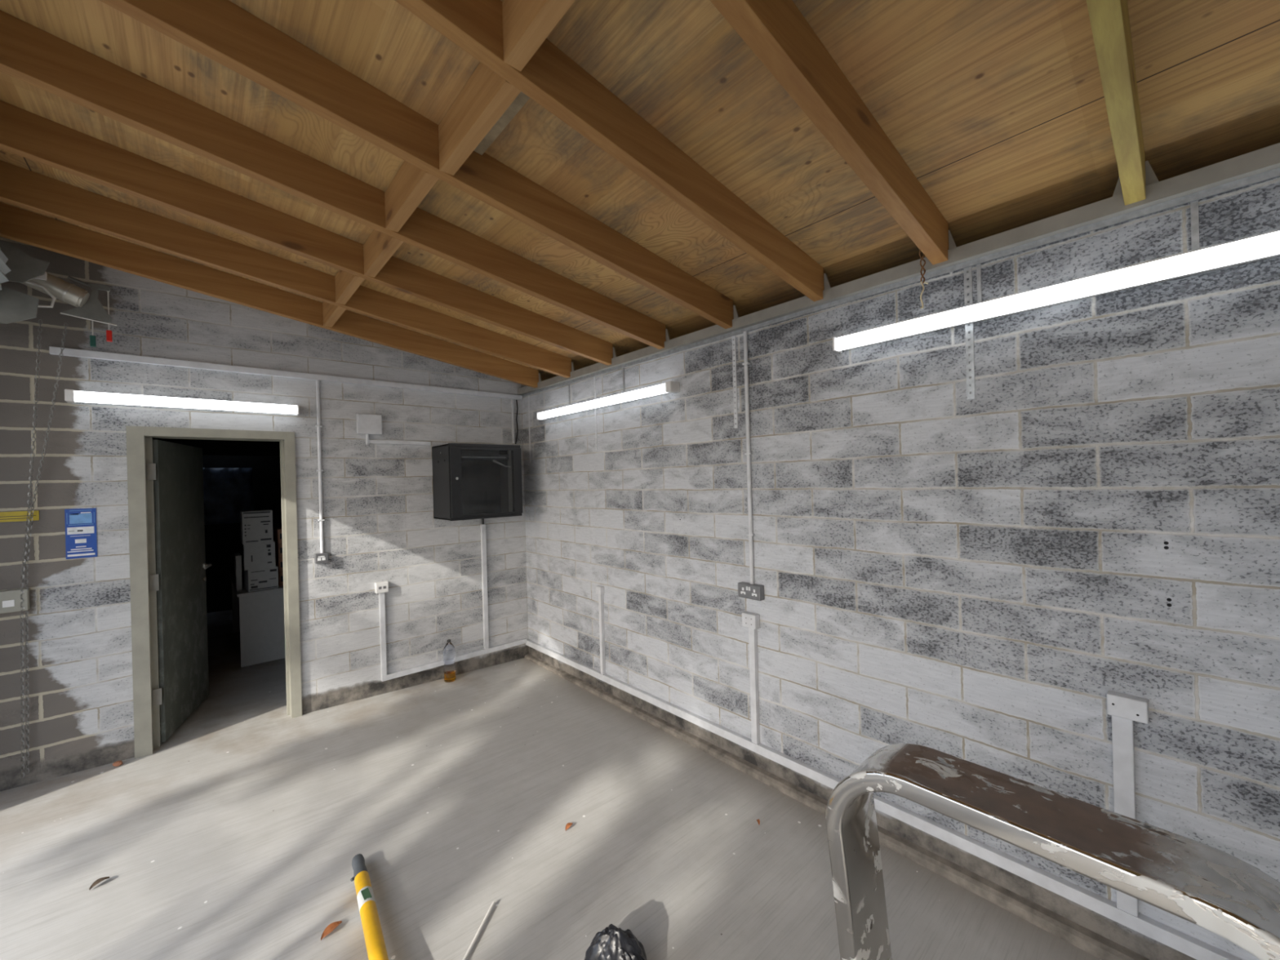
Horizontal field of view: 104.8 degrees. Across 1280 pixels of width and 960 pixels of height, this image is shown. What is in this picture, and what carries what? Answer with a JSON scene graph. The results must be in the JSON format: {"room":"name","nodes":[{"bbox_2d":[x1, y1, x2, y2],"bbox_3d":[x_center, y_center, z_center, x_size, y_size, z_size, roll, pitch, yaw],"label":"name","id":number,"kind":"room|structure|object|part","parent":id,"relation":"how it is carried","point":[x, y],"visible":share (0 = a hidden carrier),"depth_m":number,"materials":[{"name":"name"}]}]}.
{"room":"garage","nodes":[
{"label":"garage","id":0,"kind":"room"},
{"bbox_2d":[152,438,279,456],"bbox_3d":[-5.160,-0.503,6.338,3.000,0.380,0.100,-2,0,-42],"label":"ceiling","id":1,"kind":"structure","parent":0,"point":[210,447],"depth_m":6.26,"materials":[{"name":"black"}]},
{"bbox_2d":[202,455,281,613],"bbox_3d":[-5.364,0.613,6.599,3.200,2.800,0.200,-2,0,-42],"label":"wall","id":2,"kind":"structure","parent":0,"point":[222,541],"depth_m":6.45,"materials":[{"name":"black"}]},
{"bbox_2d":[203,467,253,524],"bbox_3d":[-5.401,0.203,6.343,0.664,0.721,0.048,-2,0,-42],"label":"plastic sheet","id":3,"kind":"object","parent":2,"relation":"attached to","point":[227,491],"visible":0.73,"depth_m":6.38,"materials":[{"name":"black plastic"}]},
{"bbox_2d":[0,236,528,791],"bbox_3d":[-2.387,0.236,3.635,3.900,3.395,0.200,-2,0,-42],"label":"wall","id":4,"kind":"structure","parent":0,"point":[380,525],"depth_m":3.24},
{"bbox_2d":[0,587,30,613],"bbox_3d":[-3.339,0.641,2.607,0.135,0.115,0.047,-2,0,-42],"label":"switch","id":5,"kind":"object","parent":4,"relation":"attached to","point":[10,600],"visible":1,"depth_m":2.61,"materials":[{"name":"white plastic"}]},
{"bbox_2d":[2,600,14,607],"bbox_3d":[-3.322,0.651,2.593,0.040,0.035,0.003,-2,0,-42],"label":"switch","id":6,"kind":"object","parent":5,"relation":"attached to","point":[6,603],"depth_m":2.59,"materials":[{"name":"white plastic"}]},
{"bbox_2d":[0,511,39,522],"bbox_3d":[-3.373,0.196,2.616,0.234,0.053,0.004,-2,0,-42],"label":"label","id":7,"kind":"object","parent":4,"relation":"attached to","point":[19,516],"visible":1,"depth_m":2.64,"materials":[{"name":"plastic"}]},
{"bbox_2d":[64,507,97,559],"bbox_3d":[-3.170,0.302,2.795,0.118,0.280,0.005,-2,0,-42],"label":"wall sign","id":8,"kind":"object","parent":4,"relation":"attached to","point":[81,536],"visible":1,"depth_m":2.79,"materials":[{"name":"blue plastic"}]},
{"bbox_3d":[-3.171,0.218,2.794,0.085,0.056,0.001,-2,0,-42],"label":"printed panel","id":9,"kind":"part","parent":8,"relation":"part of","materials":[{"name":"blue paper"}]},
{"bbox_2d":[64,389,299,415],"bbox_3d":[-2.793,-0.478,3.096,1.070,0.066,0.085,-2,0,-42],"label":"light","id":10,"kind":"object","parent":4,"relation":"attached to","point":[71,396],"visible":1,"depth_m":3.00,"materials":[{"name":"white plastic"}]},
{"bbox_2d":[125,426,302,759],"bbox_3d":[-2.977,0.684,3.490,0.820,2.010,0.836,-2,0,-42],"label":"door","id":11,"kind":"structure","parent":4,"relation":"in","point":[168,566],"depth_m":3.20,"materials":[{"name":"paint"}]},
{"bbox_3d":[-3.227,0.641,3.676,0.053,0.030,0.144,-2,0,-42],"label":"handle","id":12,"kind":"part","parent":11,"relation":"part of","materials":[{"name":"metal"}]},
{"bbox_2d":[48,346,522,399],"bbox_3d":[-2.188,-0.744,3.681,2.878,0.040,0.029,-2,0,-42],"label":"conduit","id":13,"kind":"object","parent":4,"relation":"attached to","point":[52,350],"visible":1,"depth_m":3.31,"materials":[{"name":"paint"}]},
{"bbox_2d":[515,400,518,444],"bbox_3d":[-1.153,-0.542,4.603,0.012,0.417,0.040,-2,0,44],"label":"loose cable","id":14,"kind":"object","parent":13,"relation":"hanging from","point":[516,400],"visible":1,"depth_m":4.60,"materials":[{"name":"black plastic"}]},
{"bbox_2d":[315,380,324,552],"bbox_3d":[-2.312,-0.097,3.559,0.040,1.246,0.022,-2,0,-42],"label":"conduit","id":15,"kind":"object","parent":4,"relation":"attached to","point":[318,425],"visible":1,"depth_m":3.55,"materials":[{"name":"paint"}]},
{"bbox_2d":[314,552,328,564],"bbox_3d":[-2.292,0.561,3.545,0.080,0.070,0.047,-2,0,-42],"label":"double socket","id":16,"kind":"object","parent":4,"relation":"attached to","point":[321,557],"visible":1,"depth_m":3.53,"materials":[{"name":"metal"}]},
{"bbox_2d":[317,555,325,560],"bbox_3d":[-2.280,0.560,3.527,0.047,0.031,0.004,-2,0,-42],"label":"outlet","id":17,"kind":"object","parent":16,"relation":"attached to","point":[319,557],"depth_m":3.53,"materials":[{"name":"white plastic"}]},
{"bbox_2d":[365,434,368,444],"bbox_3d":[-2.083,-0.309,3.763,0.014,0.080,0.031,-2,0,-42],"label":"conduit elbow","id":18,"kind":"object","parent":4,"relation":"attached to","point":[366,435],"visible":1,"depth_m":3.75,"materials":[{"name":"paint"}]},
{"bbox_2d":[355,413,382,435],"bbox_3d":[-2.070,-0.425,3.769,0.167,0.150,0.044,-2,0,-42],"label":"junction box","id":19,"kind":"object","parent":4,"relation":"attached to","point":[366,424],"visible":1,"depth_m":3.75,"materials":[{"name":"paint"}]},
{"bbox_2d":[374,581,388,593],"bbox_3d":[-1.995,0.828,3.805,0.088,0.080,0.046,-2,0,-42],"label":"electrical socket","id":20,"kind":"object","parent":4,"relation":"attached to","point":[380,587],"visible":1,"depth_m":3.79,"materials":[{"name":"white plastic"}]},
{"bbox_2d":[378,592,386,675],"bbox_3d":[-1.989,1.190,3.813,0.036,0.642,0.029,-2,0,-42],"label":"cable trunking","id":21,"kind":"object","parent":4,"relation":"attached to","point":[381,596],"visible":0.91,"depth_m":3.80,"materials":[{"name":"paint"}]},
{"bbox_2d":[368,440,430,444],"bbox_3d":[-1.908,-0.298,3.923,0.460,0.027,0.025,-2,0,-42],"label":"conduit","id":22,"kind":"object","parent":4,"relation":"attached to","point":[374,442],"visible":1,"depth_m":3.90,"materials":[{"name":"paint"}]},
{"bbox_2d":[381,638,526,681],"bbox_3d":[-1.531,1.519,4.214,1.241,0.040,0.029,-2,0,-42],"label":"cable trunking","id":23,"kind":"object","parent":4,"relation":"attached to","point":[439,663],"visible":1,"depth_m":4.17,"materials":[{"name":"paint"}]},
{"bbox_2d":[431,443,522,520],"bbox_3d":[-1.362,0.013,4.148,0.608,0.605,0.406,-2,0,-42],"label":"cabinet","id":24,"kind":"object","parent":4,"relation":"attached to","point":[470,481],"visible":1,"depth_m":3.98,"materials":[{"name":"black metal"}]},
{"bbox_3d":[-1.234,0.014,4.014,0.447,0.517,0.004,-2,0,-42],"label":"pane","id":25,"kind":"part","parent":24,"relation":"part of","materials":[{"name":"clear glass"}]},
{"bbox_2d":[480,524,488,649],"bbox_3d":[-1.376,0.943,4.367,0.038,1.102,0.029,-2,0,-42],"label":"cable trunking","id":26,"kind":"object","parent":4,"relation":"attached to","point":[483,542],"visible":1,"depth_m":4.35,"materials":[{"name":"paint"}]},
{"bbox_2d":[511,399,515,443],"bbox_3d":[-1.181,-0.544,4.581,0.019,0.412,0.021,-2,0,-42],"label":"conduit","id":27,"kind":"object","parent":4,"relation":"attached to","point":[512,400],"visible":1,"depth_m":4.57,"materials":[{"name":"paint"}]},
{"bbox_2d":[0,609,1101,959],"bbox_3d":[-1.717,1.743,2.856,3.800,0.380,11.000,-2,0,-42],"label":"floor","id":28,"kind":"structure","parent":0,"point":[239,836],"depth_m":2.20,"materials":[{"name":"concrete"}]},
{"bbox_2d":[88,876,109,890],"bbox_3d":[-2.173,1.618,1.982,0.029,0.017,0.060,-2,0,11],"label":"dead leaf","id":29,"kind":"object","parent":28,"relation":"on","point":[98,881],"visible":1,"depth_m":1.98,"materials":[{"name":"brown plant"}]},
{"bbox_2d":[111,760,122,766],"bbox_3d":[-3.006,1.631,2.836,0.043,0.027,0.047,-2,0,-42],"label":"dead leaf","id":30,"kind":"object","parent":28,"relation":"on","point":[119,762],"visible":1,"depth_m":2.83,"materials":[{"name":"brown plant"}]},
{"bbox_2d":[229,571,285,667],"bbox_3d":[-3.701,1.341,5.242,0.960,0.655,1.512,-2,0,-42],"label":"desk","id":31,"kind":"object","parent":28,"relation":"on","point":[258,616],"visible":0.46,"depth_m":4.49,"materials":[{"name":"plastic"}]},
{"bbox_3d":[-4.163,1.368,5.756,0.925,0.627,0.030,-2,0,-42],"label":"panel","id":32,"kind":"part","parent":31,"relation":"part of","materials":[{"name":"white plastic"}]},
{"bbox_2d":[234,552,242,591],"bbox_3d":[-3.751,0.855,4.601,0.040,0.320,0.260,-2,0,-42],"label":"carton","id":33,"kind":"object","parent":31,"relation":"on","point":[237,557],"visible":1,"depth_m":4.51,"materials":[{"name":"white cardboard"}]},
{"bbox_2d":[244,565,278,591],"bbox_3d":[-3.560,0.910,4.629,0.220,0.200,0.331,-2,0,-44],"label":"cardboard box","id":34,"kind":"object","parent":31,"relation":"on","point":[261,579],"visible":0.91,"depth_m":4.51,"materials":[{"name":"white cardboard"}]},
{"bbox_2d":[243,541,275,569],"bbox_3d":[-3.570,0.695,4.618,0.226,0.231,0.321,-2,0,-40],"label":"cardboard box","id":35,"kind":"object","parent":34,"relation":"on","point":[260,555],"visible":0.86,"depth_m":4.50,"materials":[{"name":"white cardboard"}]},
{"bbox_2d":[240,509,273,544],"bbox_3d":[-3.575,0.432,4.593,0.220,0.294,0.281,-2,0,-42],"label":"cardboard box","id":36,"kind":"object","parent":35,"relation":"on","point":[256,526],"visible":1,"depth_m":4.49,"materials":[{"name":"white cardboard"}]},
{"bbox_2d":[244,515,269,518],"bbox_3d":[-3.489,0.337,4.485,0.180,0.009,0.001,-2,0,-42],"label":"print","id":37,"kind":"object","parent":36,"relation":"attached to","point":[245,517],"depth_m":4.48},
{"bbox_2d":[243,511,270,514],"bbox_3d":[-3.488,0.298,4.486,0.198,0.012,0.001,-2,0,-42],"label":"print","id":38,"kind":"object","parent":36,"relation":"on","point":[248,512],"depth_m":4.49},
{"bbox_2d":[249,586,277,590],"bbox_3d":[-3.443,0.991,4.510,0.207,0.008,0.002,-2,0,-44],"label":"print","id":39,"kind":"object","parent":34,"relation":"attached to","point":[273,586],"depth_m":4.51},
{"bbox_3d":[-3.217,1.343,4.697,0.925,0.627,0.030,-2,0,-42],"label":"panel","id":40,"kind":"part","parent":31,"relation":"part of","materials":[{"name":"white plastic"}]},
{"bbox_2d":[278,571,283,586],"bbox_3d":[-3.409,0.940,4.877,0.295,0.133,0.301,-2,0,-42],"label":"pack","id":41,"kind":"object","parent":31,"relation":"on","point":[281,573],"visible":0.22,"depth_m":4.68,"materials":[{"name":"cardboard"}]},
{"bbox_2d":[275,555,283,572],"bbox_3d":[-3.412,0.804,4.877,0.295,0.133,0.301,-2,0,-42],"label":"pack","id":42,"kind":"object","parent":41,"relation":"on","point":[278,560],"visible":0.24,"depth_m":4.68,"materials":[{"name":"cardboard"}]},
{"bbox_2d":[274,541,282,557],"bbox_3d":[-3.416,0.670,4.877,0.295,0.133,0.301,-2,0,-42],"label":"pack","id":43,"kind":"object","parent":42,"relation":"on","point":[278,547],"visible":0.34,"depth_m":4.68,"materials":[{"name":"cardboard"}]},
{"bbox_2d":[274,527,282,543],"bbox_3d":[-3.420,0.535,4.877,0.295,0.133,0.301,-2,0,-42],"label":"pack","id":44,"kind":"object","parent":43,"relation":"on","point":[277,531],"visible":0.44,"depth_m":4.69,"materials":[{"name":"cardboard"}]},
{"bbox_2d":[320,920,342,940],"bbox_3d":[-1.108,1.614,1.770,0.071,0.017,0.040,-2,0,-42],"label":"dead leaf","id":45,"kind":"object","parent":28,"relation":"on","point":[331,926],"visible":1,"depth_m":1.77,"materials":[{"name":"orange plant"}]},
{"bbox_2d":[350,853,388,959],"bbox_3d":[-0.895,1.569,1.666,0.063,0.091,1.032,-2,0,-36],"label":"pole","id":46,"kind":"object","parent":28,"relation":"on","point":[372,931],"visible":1,"depth_m":1.78,"materials":[{"name":"paint"}]},
{"bbox_2d":[360,887,371,900],"bbox_3d":[-1.031,1.559,1.855,0.024,0.004,0.056,-2,0,-42],"label":"label","id":47,"kind":"object","parent":46,"relation":"on","point":[366,892],"depth_m":1.85,"materials":[{"name":"green paper"}]},
{"bbox_2d":[443,639,456,682],"bbox_3d":[-1.577,1.492,4.080,0.098,0.338,0.098,-2,0,-42],"label":"plastic bottle","id":48,"kind":"object","parent":28,"relation":"on","point":[449,651],"visible":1,"depth_m":4.04,"materials":[{"name":"clear plastic"}]},
{"bbox_2d":[462,901,495,959],"bbox_3d":[-0.593,1.612,1.637,0.011,0.020,0.495,-2,0,8],"label":"rod","id":49,"kind":"object","parent":28,"relation":"on","point":[493,903],"visible":1,"depth_m":1.75,"materials":[{"name":"white plastic"}]},
{"bbox_2d":[564,822,573,830],"bbox_3d":[-0.333,1.623,2.309,0.049,0.017,0.026,-2,0,-42],"label":"dead leaf","id":50,"kind":"object","parent":28,"relation":"on","point":[568,824],"visible":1,"depth_m":2.31,"materials":[{"name":"brown plant"}]},
{"bbox_2d":[584,924,646,959],"bbox_3d":[-0.081,1.536,1.593,0.207,0.174,0.154,-2,0,-17],"label":"bag","id":51,"kind":"object","parent":28,"relation":"on","point":[612,943],"visible":1,"depth_m":1.57,"materials":[{"name":"black plastic"}]},
{"bbox_2d":[825,743,1279,959],"bbox_3d":[0.910,1.174,1.113,0.315,0.876,0.920,-2,0,-42],"label":"barrier","id":52,"kind":"object","parent":28,"relation":"on","point":[1206,886],"visible":1,"depth_m":1.08,"materials":[{"name":"silver metal"}]},
{"bbox_2d":[0,0,1279,381],"bbox_3d":[-0.397,-1.256,1.156,4.220,0.643,6.600,-2,0,-42],"label":"ceiling","id":53,"kind":"structure","parent":0,"point":[997,108],"depth_m":1.54,"materials":[{"name":"brown wood"}]},
{"bbox_2d":[473,91,529,155],"bbox_3d":[-0.450,-1.200,1.577,0.100,0.033,0.488,-2,0,-42],"label":"batten","id":54,"kind":"object","parent":53,"relation":"attached to","point":[522,99],"visible":0.21,"depth_m":1.64,"materials":[{"name":"brown wood"}]},
{"bbox_2d":[521,176,1279,959],"bbox_3d":[1.059,0.492,2.415,0.200,2.700,6.200,-2,0,-42],"label":"wall","id":55,"kind":"structure","parent":0,"point":[973,580],"depth_m":1.94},
{"bbox_2d":[528,395,530,462],"bbox_3d":[-1.024,-0.471,4.561,0.004,0.617,0.018,-2,0,-42],"label":"strap","id":56,"kind":"object","parent":55,"relation":"attached to","point":[528,396],"visible":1,"depth_m":4.56,"materials":[{"name":"paint"}]},
{"bbox_2d":[568,383,570,405],"bbox_3d":[-0.583,-0.698,4.062,0.004,0.187,0.014,-2,0,-42],"label":"strap","id":57,"kind":"object","parent":55,"relation":"attached to","point":[568,384],"visible":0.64,"depth_m":4.06,"materials":[{"name":"metal"}]},
{"bbox_2d":[593,376,597,449],"bbox_3d":[-0.341,-0.515,3.797,0.004,0.567,0.018,-2,0,-42],"label":"strap","id":58,"kind":"object","parent":55,"relation":"attached to","point":[594,377],"visible":0.89,"depth_m":3.79,"materials":[{"name":"paint"}]},
{"bbox_2d":[595,585,604,595],"bbox_3d":[-0.305,0.843,3.770,0.039,0.060,0.060,-2,0,-42],"label":"box","id":59,"kind":"object","parent":55,"relation":"attached to","point":[599,589],"visible":1,"depth_m":3.75,"materials":[{"name":"paint"}]},
{"bbox_2d":[598,594,605,674],"bbox_3d":[-0.291,1.178,3.772,0.029,0.610,0.029,-2,0,-42],"label":"cable trunking","id":60,"kind":"object","parent":55,"relation":"attached to","point":[601,602],"visible":0.89,"depth_m":3.76,"materials":[{"name":"paint"}]},
{"bbox_2d":[536,381,679,420],"bbox_3d":[-0.324,-0.574,3.715,0.085,0.066,1.642,-2,0,-42],"label":"light","id":61,"kind":"object","parent":55,"relation":"attached to","point":[673,387],"visible":1,"depth_m":3.51,"materials":[{"name":"white plastic"}]},
{"bbox_2d":[622,368,625,393],"bbox_3d":[-0.117,-0.711,3.540,0.004,0.187,0.016,-2,0,-42],"label":"strap","id":62,"kind":"object","parent":55,"relation":"attached to","point":[624,388],"visible":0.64,"depth_m":3.54,"materials":[{"name":"metal"}]},
{"bbox_2d":[731,335,737,428],"bbox_3d":[0.541,-0.558,2.809,0.004,0.527,0.024,-2,0,-42],"label":"strap","id":63,"kind":"object","parent":55,"relation":"attached to","point":[734,353],"visible":1,"depth_m":2.81,"materials":[{"name":"paint"}]},
{"bbox_2d":[742,331,755,584],"bbox_3d":[0.604,-0.124,2.737,0.022,1.399,0.040,-2,0,-42],"label":"conduit","id":64,"kind":"object","parent":55,"relation":"attached to","point":[746,363],"visible":1,"depth_m":2.73,"materials":[{"name":"paint"}]},
{"bbox_2d":[737,582,764,600],"bbox_3d":[0.613,0.616,2.729,0.049,0.080,0.147,-2,0,-42],"label":"double socket","id":65,"kind":"object","parent":55,"relation":"attached to","point":[746,590],"visible":1,"depth_m":2.71,"materials":[{"name":"metal"}]},
{"bbox_2d":[742,611,759,629],"bbox_3d":[0.615,0.778,2.736,0.045,0.078,0.090,-2,0,-42],"label":"box","id":66,"kind":"object","parent":55,"relation":"attached to","point":[749,620],"visible":1,"depth_m":2.71,"materials":[{"name":"paint"}]},
{"bbox_2d":[748,627,759,744],"bbox_3d":[0.634,1.137,2.736,0.029,0.642,0.037,-2,0,-42],"label":"cable trunking","id":67,"kind":"object","parent":55,"relation":"attached to","point":[753,638],"visible":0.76,"depth_m":2.72,"materials":[{"name":"paint"}]},
{"bbox_2d":[524,653,1150,959],"bbox_3d":[0.997,1.666,2.332,0.050,0.156,6.200,-2,0,-42],"label":"trim","id":68,"kind":"structure","parent":55,"relation":"attached to","point":[1095,944],"depth_m":2.06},
{"bbox_2d":[525,639,1242,959],"bbox_3d":[0.899,1.475,2.450,0.030,0.047,5.899,-2,0,-42],"label":"cable trunking","id":69,"kind":"object","parent":55,"relation":"attached to","point":[1187,944],"visible":1,"depth_m":1.96,"materials":[{"name":"paint"}]},
{"bbox_2d":[517,142,1279,397],"bbox_3d":[0.941,-0.914,2.344,0.075,0.162,6.200,-2,0,-42],"label":"wall plate","id":70,"kind":"object","parent":55,"relation":"on","point":[1263,164],"visible":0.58,"depth_m":1.84,"materials":[{"name":"wood"}]},
{"bbox_2d":[0,202,538,387],"bbox_3d":[-2.171,-1.110,3.263,3.360,0.652,0.048,-2,0,-42],"label":"joist","id":71,"kind":"object","parent":70,"relation":"on","point":[18,224],"visible":1,"depth_m":2.95,"materials":[{"name":"brown wood"}]},
{"bbox_2d":[322,302,346,327],"bbox_3d":[-1.939,-1.105,3.124,0.048,0.151,0.466,-2,0,-42],"label":"joist noggin","id":72,"kind":"object","parent":71,"relation":"attached to","point":[331,313],"visible":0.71,"depth_m":3.14,"materials":[{"name":"brown wood"}]},
{"bbox_2d":[0,160,571,377],"bbox_3d":[-1.828,-1.119,2.879,3.360,0.652,0.048,-2,0,-42],"label":"joist","id":73,"kind":"object","parent":70,"relation":"on","point":[21,187],"visible":1,"depth_m":2.58,"materials":[{"name":"brown wood"}]},
{"bbox_2d":[334,270,364,304],"bbox_3d":[-1.604,-1.116,2.719,0.048,0.151,0.486,-2,0,-42],"label":"joist noggin","id":74,"kind":"object","parent":73,"relation":"attached to","point":[346,284],"visible":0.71,"depth_m":2.74,"materials":[{"name":"brown wood"}]},
{"bbox_2d":[0,100,613,365],"bbox_3d":[-1.471,-1.129,2.480,3.360,0.652,0.048,-2,0,-42],"label":"joist","id":75,"kind":"object","parent":70,"relation":"on","point":[24,133],"visible":1,"depth_m":2.20,"materials":[{"name":"brown wood"}]},
{"bbox_2d":[363,229,403,277],"bbox_3d":[-1.222,-1.122,2.337,0.048,0.151,0.496,-2,0,-42],"label":"joist noggin","id":76,"kind":"object","parent":75,"relation":"attached to","point":[379,247],"visible":0.71,"depth_m":2.35,"materials":[{"name":"brown wood"}]},
{"bbox_2d":[0,9,666,349],"bbox_3d":[-1.108,-1.139,2.074,3.360,0.652,0.048,-2,0,-42],"label":"joist","id":77,"kind":"object","parent":70,"relation":"on","point":[29,54],"visible":1,"depth_m":1.80,"materials":[{"name":"brown wood"}]},
{"bbox_2d":[384,160,438,231],"bbox_3d":[-0.891,-1.137,1.906,0.048,0.151,0.491,-2,0,-42],"label":"joist noggin","id":78,"kind":"object","parent":77,"relation":"attached to","point":[411,184],"visible":0.79,"depth_m":1.90,"materials":[{"name":"brown wood"}]},
{"bbox_2d":[99,0,733,328],"bbox_3d":[-0.748,-1.148,1.671,3.360,0.652,0.048,-2,0,-42],"label":"joist","id":79,"kind":"object","parent":70,"relation":"on","point":[221,31],"visible":1,"depth_m":1.58,"materials":[{"name":"brown wood"}]},
{"bbox_2d":[438,62,520,175],"bbox_3d":[-0.508,-1.143,1.523,0.048,0.151,0.491,-2,0,-42],"label":"joist noggin","id":80,"kind":"object","parent":79,"relation":"attached to","point":[486,95],"visible":0.79,"depth_m":1.50,"materials":[{"name":"brown wood"}]},
{"bbox_2d":[394,0,824,302],"bbox_3d":[-0.388,-1.158,1.269,3.360,0.652,0.048,-2,0,-42],"label":"joist","id":81,"kind":"object","parent":70,"relation":"on","point":[551,78],"visible":1,"depth_m":1.53,"materials":[{"name":"brown wood"}]},
{"bbox_2d":[502,0,575,71],"bbox_3d":[-0.177,-1.156,1.108,0.048,0.151,0.472,-2,0,-42],"label":"joist noggin","id":82,"kind":"object","parent":81,"relation":"attached to","point":[526,24],"visible":1,"depth_m":1.20,"materials":[{"name":"brown wood"}]},
{"bbox_2d":[710,0,948,264],"bbox_3d":[-0.039,-1.167,0.877,3.360,0.652,0.056,-2,0,-42],"label":"joist","id":83,"kind":"object","parent":70,"relation":"on","point":[777,33],"visible":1,"depth_m":1.37,"materials":[{"name":"brown wood"}]},
{"bbox_2d":[918,250,928,308],"bbox_3d":[1.125,-0.858,1.968,0.076,0.358,0.029,-2,0,-42],"label":"hanging wire","id":84,"kind":"object","parent":83,"relation":"hanging from","point":[919,254],"visible":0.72,"depth_m":1.98,"materials":[{"name":"grey metal"}]},
{"bbox_2d":[1086,0,1146,205],"bbox_3d":[0.331,-1.177,0.463,3.360,0.652,0.048,-2,0,-42],"label":"joist","id":85,"kind":"object","parent":70,"relation":"on","point":[1109,20],"visible":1,"depth_m":1.22,"materials":[{"name":"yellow wood"}]},
{"bbox_2d":[963,266,975,399],"bbox_3d":[1.306,-0.581,1.953,0.004,0.522,0.027,-2,0,-42],"label":"strap","id":86,"kind":"object","parent":55,"relation":"attached to","point":[966,275],"visible":0.88,"depth_m":1.95,"materials":[{"name":"metal"}]},
{"bbox_2d":[976,263,982,303],"bbox_3d":[1.326,-0.754,1.926,0.004,0.177,0.014,-2,0,-42],"label":"strap","id":87,"kind":"object","parent":55,"relation":"attached to","point":[978,266],"visible":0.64,"depth_m":1.92,"materials":[{"name":"metal"}]},
{"bbox_2d":[832,231,1279,353],"bbox_3d":[1.433,-0.646,1.748,0.085,0.066,1.529,-2,0,-42],"label":"light","id":88,"kind":"object","parent":55,"relation":"attached to","point":[1267,246],"visible":1,"depth_m":1.65,"materials":[{"name":"white plastic"}]},
{"bbox_2d":[1111,715,1138,917],"bbox_3d":[1.614,1.107,1.640,0.029,0.650,0.050,-2,0,-42],"label":"cable trunking","id":89,"kind":"object","parent":55,"relation":"attached to","point":[1122,729],"visible":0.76,"depth_m":1.63,"materials":[{"name":"paint"}]},
{"bbox_2d":[1106,690,1148,724],"bbox_3d":[1.607,0.748,1.625,0.045,0.070,0.096,-2,0,-42],"label":"box","id":90,"kind":"object","parent":55,"relation":"attached to","point":[1130,707],"visible":1,"depth_m":1.61,"materials":[{"name":"paint"}]},
{"bbox_2d":[1190,200,1199,250],"bbox_3d":[1.698,-0.779,1.508,0.004,0.147,0.016,-2,0,-42],"label":"strap","id":91,"kind":"object","parent":55,"relation":"attached to","point":[1193,205],"visible":1,"depth_m":1.51,"materials":[{"name":"metal"}]},
{"bbox_3d":[-1.633,0.216,0.016,0.200,3.395,6.200,-2,0,-42],"label":"wall","id":92,"kind":"structure","parent":0,"visible":0},
{"bbox_2d":[0,240,116,325],"bbox_3d":[-1.543,-1.019,0.621,0.770,0.460,5.438,-2,0,-42],"label":"roller shutter","id":93,"kind":"object","parent":92,"relation":"attached to","point":[16,266],"visible":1,"depth_m":2.49,"materials":[{"name":"metal"}]},
{"bbox_2d":[19,319,42,777],"bbox_3d":[-3.243,0.361,2.636,0.149,2.439,0.036,-2,0,-9],"label":"chain","id":94,"kind":"object","parent":93,"relation":"hanging from","point":[39,340],"visible":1,"depth_m":2.63,"materials":[{"name":"metal"}]},
{"bbox_2d":[24,322,67,773],"bbox_3d":[-3.211,0.355,2.673,0.224,2.429,0.030,-2,0,-16],"label":"chain","id":95,"kind":"object","parent":93,"relation":"hanging from","point":[60,365],"visible":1,"depth_m":2.65,"materials":[{"name":"metal"}]},
{"bbox_3d":[-3.117,-1.031,2.610,0.268,0.192,0.104,-2,0,-42],"label":"drive motor","id":96,"kind":"part","parent":93,"relation":"part of","materials":[{"name":"silver metal"}]},
{"bbox_3d":[-3.083,-1.093,2.722,0.104,0.045,0.016,-2,0,-42],"label":"lever arm","id":97,"kind":"part","parent":93,"relation":"part of"},
{"bbox_3d":[-3.049,-0.988,2.715,0.185,0.207,0.012,-2,0,-42],"label":"release lever","id":98,"kind":"part","parent":93,"relation":"part of","materials":[{"name":"grey metal"}]},
{"bbox_3d":[-3.052,-0.891,2.732,0.211,0.035,0.008,-2,0,-42],"label":"release rod","id":99,"kind":"part","parent":93,"relation":"part of","materials":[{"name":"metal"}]},
{"bbox_2d":[89,320,96,346],"bbox_3d":[-3.049,-0.827,2.746,0.022,0.170,0.020,-2,0,-42],"label":"pull cord","id":100,"kind":"object","parent":93,"relation":"hanging from","point":[92,338],"visible":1,"depth_m":2.74,"materials":[{"name":"green plastic"}]},
{"bbox_3d":[-3.050,-0.858,2.746,0.016,0.108,0.016,-2,0,-42],"label":"cord","id":101,"kind":"part","parent":100,"relation":"part of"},
{"bbox_2d":[106,290,112,342],"bbox_3d":[-3.005,-0.932,2.788,0.022,0.297,0.020,-2,0,-42],"label":"pull cord","id":102,"kind":"object","parent":93,"relation":"hanging from","point":[108,333],"visible":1,"depth_m":2.79,"materials":[{"name":"red plastic"}]},
{"bbox_3d":[-3.006,-0.963,2.788,0.016,0.235,0.016,-2,0,-42],"label":"cord","id":103,"kind":"part","parent":102,"relation":"part of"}
]}

